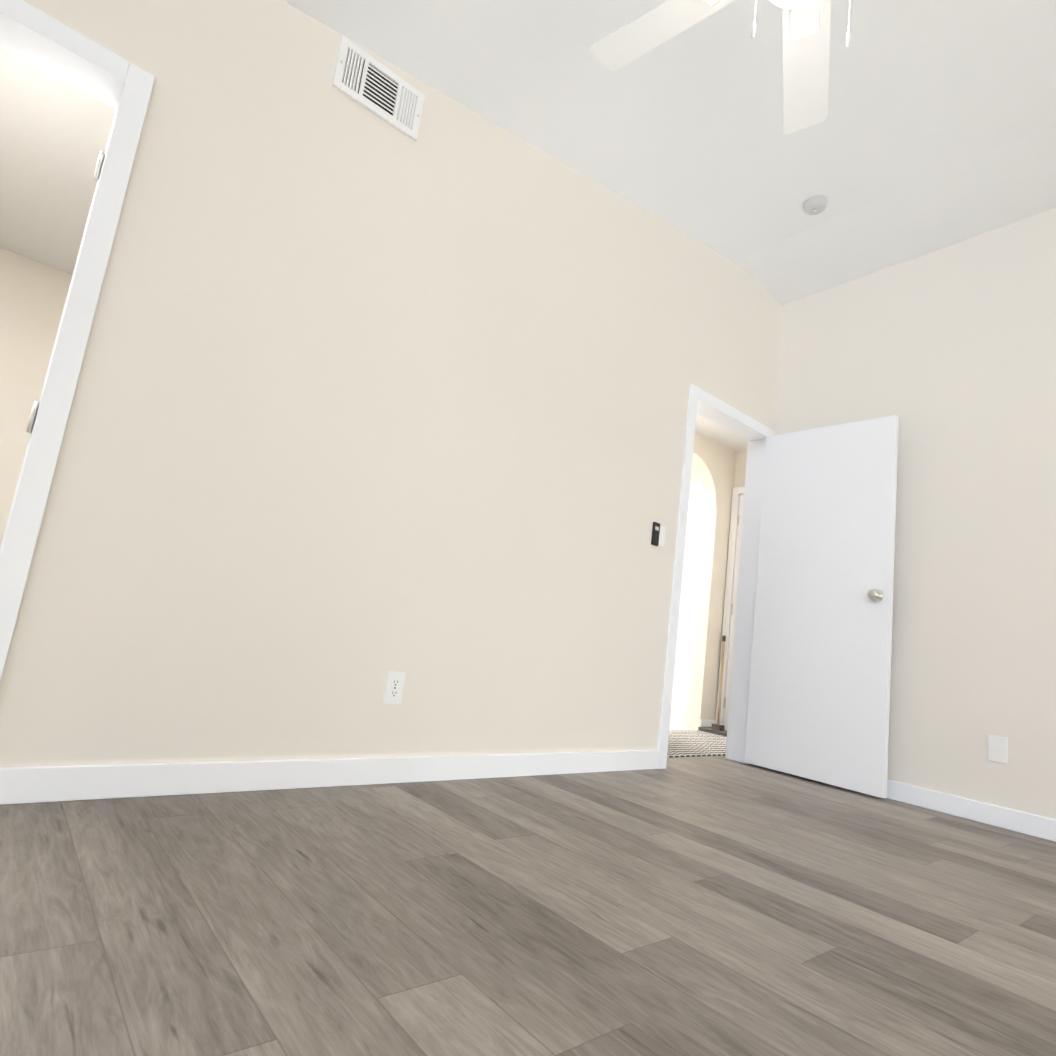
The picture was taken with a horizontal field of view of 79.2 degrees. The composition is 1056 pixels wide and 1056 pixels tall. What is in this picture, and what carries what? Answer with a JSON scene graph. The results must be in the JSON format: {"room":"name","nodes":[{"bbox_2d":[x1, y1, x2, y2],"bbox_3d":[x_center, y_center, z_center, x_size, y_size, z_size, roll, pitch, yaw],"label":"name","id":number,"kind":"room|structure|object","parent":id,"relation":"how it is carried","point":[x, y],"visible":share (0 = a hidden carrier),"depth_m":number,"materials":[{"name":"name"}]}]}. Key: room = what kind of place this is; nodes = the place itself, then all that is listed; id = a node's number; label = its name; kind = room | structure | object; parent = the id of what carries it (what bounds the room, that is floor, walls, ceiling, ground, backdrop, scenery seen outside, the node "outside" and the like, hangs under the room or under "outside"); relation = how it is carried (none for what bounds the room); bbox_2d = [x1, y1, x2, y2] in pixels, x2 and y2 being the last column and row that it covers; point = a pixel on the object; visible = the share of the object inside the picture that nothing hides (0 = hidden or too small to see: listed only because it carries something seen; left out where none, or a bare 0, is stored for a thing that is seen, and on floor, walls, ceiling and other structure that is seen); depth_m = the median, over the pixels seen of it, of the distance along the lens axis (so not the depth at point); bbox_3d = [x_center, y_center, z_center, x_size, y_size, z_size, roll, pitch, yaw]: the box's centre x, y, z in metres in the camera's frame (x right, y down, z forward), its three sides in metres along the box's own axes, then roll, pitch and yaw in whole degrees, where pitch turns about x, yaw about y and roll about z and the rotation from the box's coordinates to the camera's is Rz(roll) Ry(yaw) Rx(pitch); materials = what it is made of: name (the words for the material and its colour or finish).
{"room":"empty bedroom","nodes":[
{"label":"empty bedroom","id":0,"kind":"room"},
{"bbox_2d":[0,248,71,546],"bbox_3d":[-2.907,-0.887,3.846,1.620,3.450,0.120,15,-12,-39],"label":"wall","id":1,"kind":"structure","parent":0,"point":[33,295],"depth_m":3.71,"materials":[{"name":"paint"}]},
{"bbox_2d":[0,47,117,274],"bbox_3d":[-1.994,-1.655,2.985,1.620,0.100,2.439,15,-12,-39],"label":"ceiling","id":2,"kind":"structure","parent":0,"point":[54,133],"depth_m":2.84,"materials":[{"name":"paint"}]},
{"bbox_2d":[0,0,782,766],"bbox_3d":[-0.034,-0.678,2.899,6.670,3.450,0.120,15,-12,-39],"label":"wall","id":3,"kind":"structure","parent":0,"point":[364,402],"depth_m":2.30,"materials":[{"name":"paint"}]},
{"bbox_2d":[0,110,116,552],"bbox_3d":[-1.528,-0.283,2.102,0.204,2.020,0.600,15,-12,-39],"label":"closet door leaf","id":4,"kind":"structure","parent":3,"relation":"in","point":[35,406],"depth_m":1.86,"materials":[{"name":"white wood"}]},
{"bbox_2d":[0,0,154,682],"bbox_3d":[-1.585,-0.407,1.581,0.742,2.101,0.152,15,-12,-39],"label":"door frame","id":5,"kind":"structure","parent":3,"relation":"attached to","point":[31,34],"depth_m":1.78,"materials":[{"name":"white wood"}]},
{"bbox_2d":[0,750,658,804],"bbox_3d":[-0.360,0.921,2.443,2.718,0.090,0.014,15,-12,-39],"label":"baseboard","id":6,"kind":"structure","parent":3,"relation":"attached to","point":[22,785],"depth_m":2.06,"materials":[{"name":"white wood"}]},
{"bbox_2d":[332,36,424,140],"bbox_3d":[-0.561,-1.665,2.428,0.350,0.203,0.014,15,-12,-39],"label":"air vent","id":7,"kind":"object","parent":3,"relation":"in","point":[372,85],"visible":1,"depth_m":2.42,"materials":[{"name":"white metal"}]},
{"bbox_2d":[383,671,405,703],"bbox_3d":[-0.492,0.590,2.354,0.072,0.116,0.009,15,-12,-39],"label":"outlet","id":8,"kind":"object","parent":3,"relation":"attached to","point":[393,692],"visible":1,"depth_m":2.35,"materials":[{"name":"white plastic"}]},
{"bbox_2d":[651,522,665,546],"bbox_3d":[0.694,0.037,3.382,0.102,0.122,0.011,15,-12,-39],"label":"switch panel","id":9,"kind":"object","parent":3,"relation":"attached to","point":[658,534],"visible":1,"depth_m":3.37,"materials":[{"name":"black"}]},
{"bbox_2d":[658,384,774,768],"bbox_3d":[1.096,0.304,3.789,0.912,2.101,0.152,15,-12,-39],"label":"door frame","id":10,"kind":"structure","parent":3,"relation":"attached to","point":[722,414],"depth_m":3.93,"materials":[{"name":"white wood"}]},
{"bbox_2d":[744,415,898,797],"bbox_3d":[1.667,0.386,3.664,0.165,2.020,0.786,15,-12,-39],"label":"door leaf","id":11,"kind":"structure","parent":10,"relation":"attached to","point":[819,696],"depth_m":3.60,"materials":[{"name":"white wood"}]},
{"bbox_2d":[0,720,1055,1055],"bbox_3d":[-0.275,1.060,2.632,6.670,0.101,7.020,15,-12,-39],"label":"floor","id":12,"kind":"structure","parent":0,"point":[704,906],"depth_m":1.34,"materials":[{"name":"laminate"}]},
{"bbox_2d":[667,730,726,757],"bbox_3d":[1.059,1.468,4.381,1.990,0.008,0.780,15,-12,-39],"label":"rug","id":13,"kind":"object","parent":12,"relation":"on","point":[689,743],"visible":0.14,"depth_m":4.32,"materials":[{"name":"beige fabric"}]},
{"bbox_2d":[698,636,726,736],"bbox_3d":[1.625,1.267,5.172,0.270,0.782,0.326,15,-12,-39],"label":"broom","id":14,"kind":"object","parent":13,"relation":"on","point":[717,728],"visible":0.92,"depth_m":5.14,"materials":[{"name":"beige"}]},
{"bbox_2d":[283,0,1055,304],"bbox_3d":[0.787,-2.036,1.434,5.540,1.180,3.540,15,-12,-39],"label":"ceiling","id":15,"kind":"structure","parent":0,"point":[934,130],"depth_m":2.73,"materials":[{"name":"paint"}]},
{"bbox_2d":[590,0,850,133],"bbox_3d":[0.709,-1.572,1.702,1.284,0.669,1.283,15,-12,-39],"label":"ceiling fan","id":16,"kind":"object","parent":15,"relation":"hanging from","point":[806,36],"visible":1,"depth_m":2.02,"materials":[{"name":"white"}]},
{"bbox_2d":[803,195,827,214],"bbox_3d":[1.517,-1.703,3.373,0.120,0.052,0.120,15,-12,-39],"label":"smoke detector","id":17,"kind":"object","parent":15,"relation":"attached to","point":[814,205],"visible":0.98,"depth_m":3.35,"materials":[{"name":"grey plastic"}]},
{"bbox_2d":[687,431,734,729],"bbox_3d":[0.316,-0.367,4.495,4.029,3.450,0.120,15,-12,-39],"label":"wall","id":18,"kind":"structure","parent":0,"point":[720,469],"depth_m":5.45,"materials":[{"name":"paint"}]},
{"bbox_2d":[670,464,704,723],"bbox_3d":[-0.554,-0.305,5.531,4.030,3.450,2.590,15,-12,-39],"label":"arch","id":19,"kind":"object","parent":18,"relation":"in","point":[686,625],"depth_m":5.81,"materials":[{"name":"paint"}]},
{"bbox_2d":[695,415,747,450],"bbox_3d":[-0.141,-1.091,5.187,3.909,0.100,3.479,15,-12,-39],"label":"ceiling","id":20,"kind":"structure","parent":0,"point":[716,433],"depth_m":5.38,"materials":[{"name":"paint"}]},
{"bbox_2d":[715,450,746,719],"bbox_3d":[2.107,-0.001,5.317,0.150,3.450,0.889,15,-12,-39],"label":"wall","id":21,"kind":"structure","parent":0,"point":[740,456],"depth_m":5.66,"materials":[{"name":"paint"}]},
{"bbox_2d":[716,487,744,730],"bbox_3d":[1.960,0.645,5.152,0.077,2.096,0.876,15,-12,-39],"label":"door frame","id":22,"kind":"structure","parent":21,"relation":"attached to","point":[729,614],"depth_m":5.47,"materials":[{"name":"white wood"}]},
{"bbox_2d":[775,208,1055,819],"bbox_3d":[2.725,-0.328,2.881,0.120,3.450,3.420,15,-12,-39],"label":"wall","id":23,"kind":"structure","parent":0,"point":[946,355],"depth_m":3.29,"materials":[{"name":"paint"}]},
{"bbox_2d":[887,780,1055,841],"bbox_3d":[2.413,1.306,2.626,0.014,0.090,3.260,15,-12,-39],"label":"baseboard","id":24,"kind":"structure","parent":23,"relation":"attached to","point":[1006,818],"depth_m":2.99,"materials":[{"name":"white wood"}]},
{"bbox_2d":[988,735,1006,763],"bbox_3d":[2.196,1.034,2.983,0.007,0.116,0.072,15,-12,-39],"label":"blank wall plate","id":25,"kind":"object","parent":23,"relation":"attached to","point":[997,748],"visible":1,"depth_m":2.98,"materials":[{"name":"white plastic"}]}
]}

